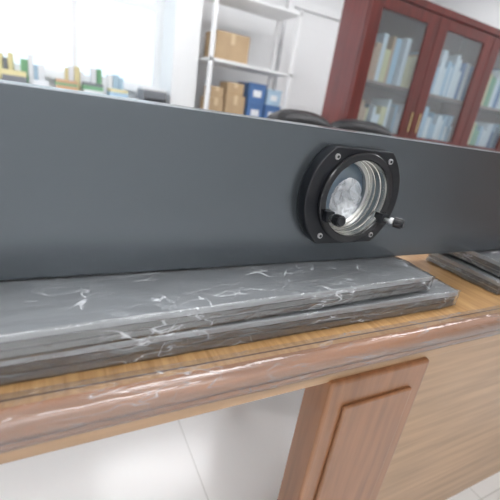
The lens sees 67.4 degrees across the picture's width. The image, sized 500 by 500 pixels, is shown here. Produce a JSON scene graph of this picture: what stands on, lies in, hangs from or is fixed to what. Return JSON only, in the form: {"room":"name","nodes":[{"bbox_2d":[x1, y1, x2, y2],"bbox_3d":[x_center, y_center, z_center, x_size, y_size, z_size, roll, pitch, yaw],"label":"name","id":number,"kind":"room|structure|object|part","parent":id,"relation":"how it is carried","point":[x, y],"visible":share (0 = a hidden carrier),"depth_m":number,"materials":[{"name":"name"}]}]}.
{"room":"office","nodes":[
{"label":"office","id":0,"kind":"room"},
{"bbox_2d":[160,0,202,106],"bbox_3d":[-0.688,-1.921,3.660,0.240,2.800,0.450,-2,24,-27],"label":"wall pillar","id":1,"kind":"structure","parent":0,"point":[182,20],"depth_m":3.50,"materials":[{"name":"white paint"}]},
{"bbox_2d":[38,0,430,107],"bbox_3d":[-0.981,-2.023,3.805,7.100,2.800,0.120,-2,24,-27],"label":"wall","id":2,"kind":"structure","parent":0,"point":[260,30],"depth_m":4.11,"materials":[{"name":"white paint"}]},
{"bbox_2d":[14,69,136,91],"bbox_3d":[-2.377,-1.569,3.164,3.300,0.030,0.050,-2,24,-27],"label":"sill","id":3,"kind":"structure","parent":2,"relation":"attached to","point":[46,75],"depth_m":3.47,"materials":[{"name":"white"}]},
{"bbox_2d":[14,0,161,88],"bbox_3d":[-2.315,-2.202,2.993,3.200,1.280,0.060,-2,24,-27],"label":"frame","id":4,"kind":"object","parent":2,"relation":"attached to","point":[157,6],"visible":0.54,"depth_m":3.61,"materials":[{"name":"white"}]},
{"bbox_2d":[273,0,341,90],"bbox_3d":[0.745,-1.778,4.735,1.080,2.190,0.059,-2,24,-27],"label":"door","id":5,"kind":"structure","parent":2,"relation":"in","point":[309,7],"depth_m":4.27,"materials":[{"name":"white"}]},
{"bbox_2d":[279,8,339,115],"bbox_3d":[0.738,-1.742,4.751,0.900,2.090,0.047,-2,24,-27],"label":"door leaf","id":6,"kind":"structure","parent":5,"relation":"attached to","point":[318,34],"depth_m":4.49,"materials":[{"name":"white laminate"}]},
{"bbox_2d":[0,388,499,499],"bbox_3d":[0.232,0.563,1.667,7.100,0.100,6.400,-2,24,-27],"label":"floor","id":7,"kind":"structure","parent":0,"point":[238,452],"depth_m":1.13,"materials":[{"name":"tile"}]},
{"bbox_2d":[194,0,303,108],"bbox_3d":[-0.121,-1.474,3.928,0.900,1.950,0.450,-2,24,-27],"label":"storage rack","id":8,"kind":"object","parent":7,"relation":"on","point":[257,7],"visible":0.36,"depth_m":3.64,"materials":[{"name":"white metal"}]},
{"bbox_2d":[200,96,223,110],"bbox_3d":[-0.389,-1.435,3.741,0.150,0.171,0.251,-2,24,-27],"label":"cardboard box","id":9,"kind":"object","parent":8,"relation":"on","point":[216,104],"visible":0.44,"depth_m":3.64,"materials":[{"name":"beige cardboard"}]},
{"bbox_2d":[203,85,223,98],"bbox_3d":[-0.358,-1.551,3.673,0.130,0.099,0.201,-2,24,-27],"label":"cardboard box","id":10,"kind":"object","parent":9,"relation":"on","point":[215,91],"visible":0.91,"depth_m":3.59,"materials":[{"name":"beige cardboard"}]},
{"bbox_2d":[204,29,249,63],"bbox_3d":[-0.228,-1.944,3.619,0.340,0.236,0.301,-2,24,-27],"label":"cardboard box","id":11,"kind":"object","parent":8,"relation":"on","point":[229,46],"visible":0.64,"depth_m":3.50,"materials":[{"name":"beige cardboard"}]},
{"bbox_2d":[221,93,244,113],"bbox_3d":[-0.208,-1.461,3.814,0.200,0.221,0.271,-2,24,-27],"label":"cardboard box","id":12,"kind":"object","parent":8,"relation":"on","point":[231,103],"visible":0.43,"depth_m":3.69,"materials":[{"name":"beige cardboard"}]},
{"bbox_2d":[220,81,243,95],"bbox_3d":[-0.186,-1.612,3.748,0.170,0.109,0.221,-2,24,-27],"label":"cardboard box","id":13,"kind":"object","parent":12,"relation":"on","point":[231,88],"visible":0.83,"depth_m":3.67,"materials":[{"name":"beige cardboard"}]},
{"bbox_2d":[243,101,264,116],"bbox_3d":[-0.020,-1.462,3.951,0.192,0.180,0.322,-2,24,-27],"label":"plastic crate","id":14,"kind":"object","parent":8,"relation":"in","point":[252,109],"visible":0.5,"depth_m":3.81,"materials":[{"name":"blue"}]},
{"bbox_2d":[237,82,266,103],"bbox_3d":[0.006,-1.629,3.887,0.192,0.179,0.322,-2,24,-27],"label":"plastic crate","id":15,"kind":"object","parent":14,"relation":"on","point":[253,92],"visible":0.85,"depth_m":3.76,"materials":[{"name":"blue plastic"}]},
{"bbox_2d":[262,105,280,117],"bbox_3d":[0.158,-1.470,4.043,0.192,0.180,0.322,-2,24,-27],"label":"plastic crate","id":16,"kind":"object","parent":8,"relation":"in","point":[267,109],"visible":0.36,"depth_m":3.89,"materials":[{"name":"blue plastic"}]},
{"bbox_2d":[264,89,281,106],"bbox_3d":[0.180,-1.624,3.988,0.172,0.149,0.312,-2,24,-27],"label":"plastic crate","id":17,"kind":"object","parent":16,"relation":"on","point":[272,97],"visible":0.72,"depth_m":3.86,"materials":[{"name":"blue plastic"}]},
{"bbox_2d":[0,254,499,499],"bbox_3d":[-0.070,0.320,0.978,2.782,0.752,0.823,-2,24,-27],"label":"desk","id":18,"kind":"object","parent":7,"relation":"on","point":[406,407],"visible":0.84,"depth_m":0.62,"materials":[{"name":"brown wood"}]},
{"bbox_2d":[0,256,460,385],"bbox_3d":[-0.222,0.076,0.448,1.252,0.032,0.185,-3,24,-28],"label":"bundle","id":19,"kind":"object","parent":18,"relation":"on","point":[440,295],"visible":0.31,"depth_m":0.45,"materials":[{"name":"grey"}]},
{"bbox_2d":[0,256,434,360],"bbox_3d":[-0.235,0.053,0.417,1.160,0.028,0.175,-3,24,-29],"label":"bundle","id":20,"kind":"object","parent":19,"relation":"on","point":[49,315],"visible":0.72,"depth_m":0.44,"materials":[{"name":"grey"}]},
{"bbox_2d":[0,80,499,152],"bbox_3d":[0.200,-0.102,0.672,2.220,0.202,0.098,-2,24,-27],"label":"channel","id":21,"kind":"object","parent":20,"relation":"on","point":[6,81],"visible":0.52,"depth_m":0.50,"materials":[{"name":"grey metal"}]},
{"bbox_2d":[0,83,499,279],"bbox_3d":[0.224,-0.082,0.628,2.220,0.202,0.010,-2,24,-27],"label":"plate","id":22,"kind":"object","parent":21,"relation":"attached to","point":[90,185],"visible":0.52,"depth_m":0.46,"materials":[{"name":"grey metal"}]},
{"bbox_2d":[0,82,498,152],"bbox_3d":[0.240,-0.174,0.590,2.220,0.001,0.003,-2,24,-27],"label":"trim","id":23,"kind":"structure","parent":22,"relation":"attached to","point":[0,82],"depth_m":0.44,"materials":[{"name":"grey metal"}]},
{"bbox_2d":[297,144,404,243],"bbox_3d":[0.158,-0.077,0.564,0.180,0.144,0.090,-2,24,-27],"label":"porthole","id":24,"kind":"object","parent":22,"relation":"attached to","point":[347,194],"visible":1,"depth_m":0.57,"materials":[{"name":"black metal"}]},
{"bbox_3d":[0.122,-0.041,0.518,0.016,0.018,0.014,0,23,-22],"label":"knob","id":25,"kind":"part","parent":24,"relation":"part of","materials":[{"name":"black plastic"}]},
{"bbox_3d":[0.143,-0.091,0.592,0.104,0.104,0.012,-2,24,-27],"label":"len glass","id":26,"kind":"part","parent":24,"relation":"part of","materials":[{"name":"blue"}]},
{"bbox_3d":[0.228,-0.042,0.578,0.012,0.016,0.016,20,24,27],"label":"knob","id":27,"kind":"part","parent":24,"relation":"part of","materials":[{"name":"black plastic"}]},
{"bbox_3d":[0.189,0.464,0.727,0.160,0.460,0.008,-2,24,-27],"label":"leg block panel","id":28,"kind":"part","parent":18,"relation":"part of","materials":[{"name":"brown wood"}]},
{"bbox_2d":[426,253,499,294],"bbox_3d":[0.800,0.032,0.987,0.775,0.029,0.175,-2,23,-27],"label":"bundle","id":29,"kind":"object","parent":18,"relation":"on","point":[467,271],"visible":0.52,"depth_m":0.81,"materials":[{"name":"grey"}]},
{"bbox_2d":[447,250,499,276],"bbox_3d":[0.792,0.004,0.968,0.705,0.031,0.160,-3,24,-28],"label":"bundle","id":30,"kind":"object","parent":29,"relation":"on","point":[488,260],"visible":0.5,"depth_m":0.80,"materials":[{"name":"grey"}]},
{"bbox_2d":[267,109,332,126],"bbox_3d":[0.324,-0.137,1.912,0.622,1.045,0.595,-7,26,-35],"label":"office chair","id":31,"kind":"object","parent":7,"relation":"on","point":[293,115],"visible":0.03,"depth_m":1.87,"materials":[{"name":"black leather"}]},
{"bbox_2d":[330,119,392,135],"bbox_3d":[0.664,-0.207,2.234,0.622,1.045,0.595,2,22,-17],"label":"office chair","id":32,"kind":"object","parent":7,"relation":"on","point":[349,124],"visible":0.05,"depth_m":2.24,"materials":[{"name":"black leather"}]},
{"bbox_2d":[321,0,499,151],"bbox_3d":[1.728,-0.904,3.340,2.600,1.855,0.320,-2,24,-27],"label":"bookcase","id":33,"kind":"object","parent":7,"relation":"on","point":[425,70],"visible":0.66,"depth_m":2.81,"materials":[{"name":"mahogany"},{"name":"glass"}]},
{"bbox_3d":[0.993,-1.228,2.644,0.634,0.875,0.021,-2,24,-27],"label":"door frame","id":34,"kind":"part","parent":33,"relation":"part of","materials":[{"name":"brown wood"}]},
{"bbox_3d":[1.209,-0.973,2.850,0.012,0.140,0.028,-2,24,-27],"label":"handle","id":35,"kind":"part","parent":33,"relation":"part of","materials":[{"name":"gold metal"}]},
{"bbox_3d":[1.285,-0.976,2.889,0.012,0.140,0.028,-2,24,-27],"label":"handle","id":36,"kind":"part","parent":33,"relation":"part of","materials":[{"name":"gold metal"}]},
{"bbox_2d":[357,33,499,148],"bbox_3d":[1.755,-1.247,3.243,2.445,0.714,0.180,-2,24,-27],"label":"books","id":37,"kind":"object","parent":33,"relation":"on","point":[394,59],"depth_m":2.99,"materials":[{"name":"blue paper"}]},
{"bbox_3d":[1.561,-1.252,2.938,0.634,0.875,0.021,-2,24,-27],"label":"door frame","id":38,"kind":"part","parent":33,"relation":"part of","materials":[{"name":"brown wood"}]},
{"bbox_3d":[2.129,-1.275,3.231,0.634,0.875,0.021,-2,24,-27],"label":"door frame","id":39,"kind":"part","parent":33,"relation":"part of","materials":[{"name":"brown wood"}]},
{"bbox_3d":[-2.246,-0.957,3.154,3.020,0.925,0.510,-2,24,-27],"label":"cabinet","id":40,"kind":"object","parent":7,"relation":"on","visible":0},
{"bbox_2d":[0,52,122,94],"bbox_3d":[-2.077,-1.560,3.152,1.921,0.240,0.140,-2,24,-27],"label":"binders","id":41,"kind":"object","parent":40,"relation":"on","point":[72,73],"visible":0.59,"depth_m":3.32,"materials":[{"name":"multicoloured paper"}]},
{"bbox_2d":[0,68,127,97],"bbox_3d":[-1.942,-1.409,3.025,1.810,0.090,0.220,-2,24,-27],"label":"folders","id":42,"kind":"object","parent":40,"relation":"on","point":[7,74],"visible":0.9,"depth_m":3.13,"materials":[{"name":"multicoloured paper"}]},
{"bbox_2d":[137,86,166,102],"bbox_3d":[-0.925,-1.465,3.545,0.220,0.120,0.320,-2,24,-27],"label":"printer","id":43,"kind":"object","parent":40,"relation":"on","point":[143,93],"visible":0.91,"depth_m":3.45,"materials":[{"name":"grey plastic"}]},
{"bbox_3d":[-0.926,-1.519,3.543,0.210,0.020,0.270,-2,24,-27],"label":"lid","id":44,"kind":"part","parent":43,"relation":"part of","materials":[{"name":"white plastic"}]},
{"bbox_2d":[430,0,499,28],"bbox_3d":[3.647,-0.907,2.808,0.120,2.800,6.640,-2,24,-27],"label":"wall","id":45,"kind":"structure","parent":0,"point":[485,11],"depth_m":4.40,"materials":[{"name":"white paint"}]}
]}

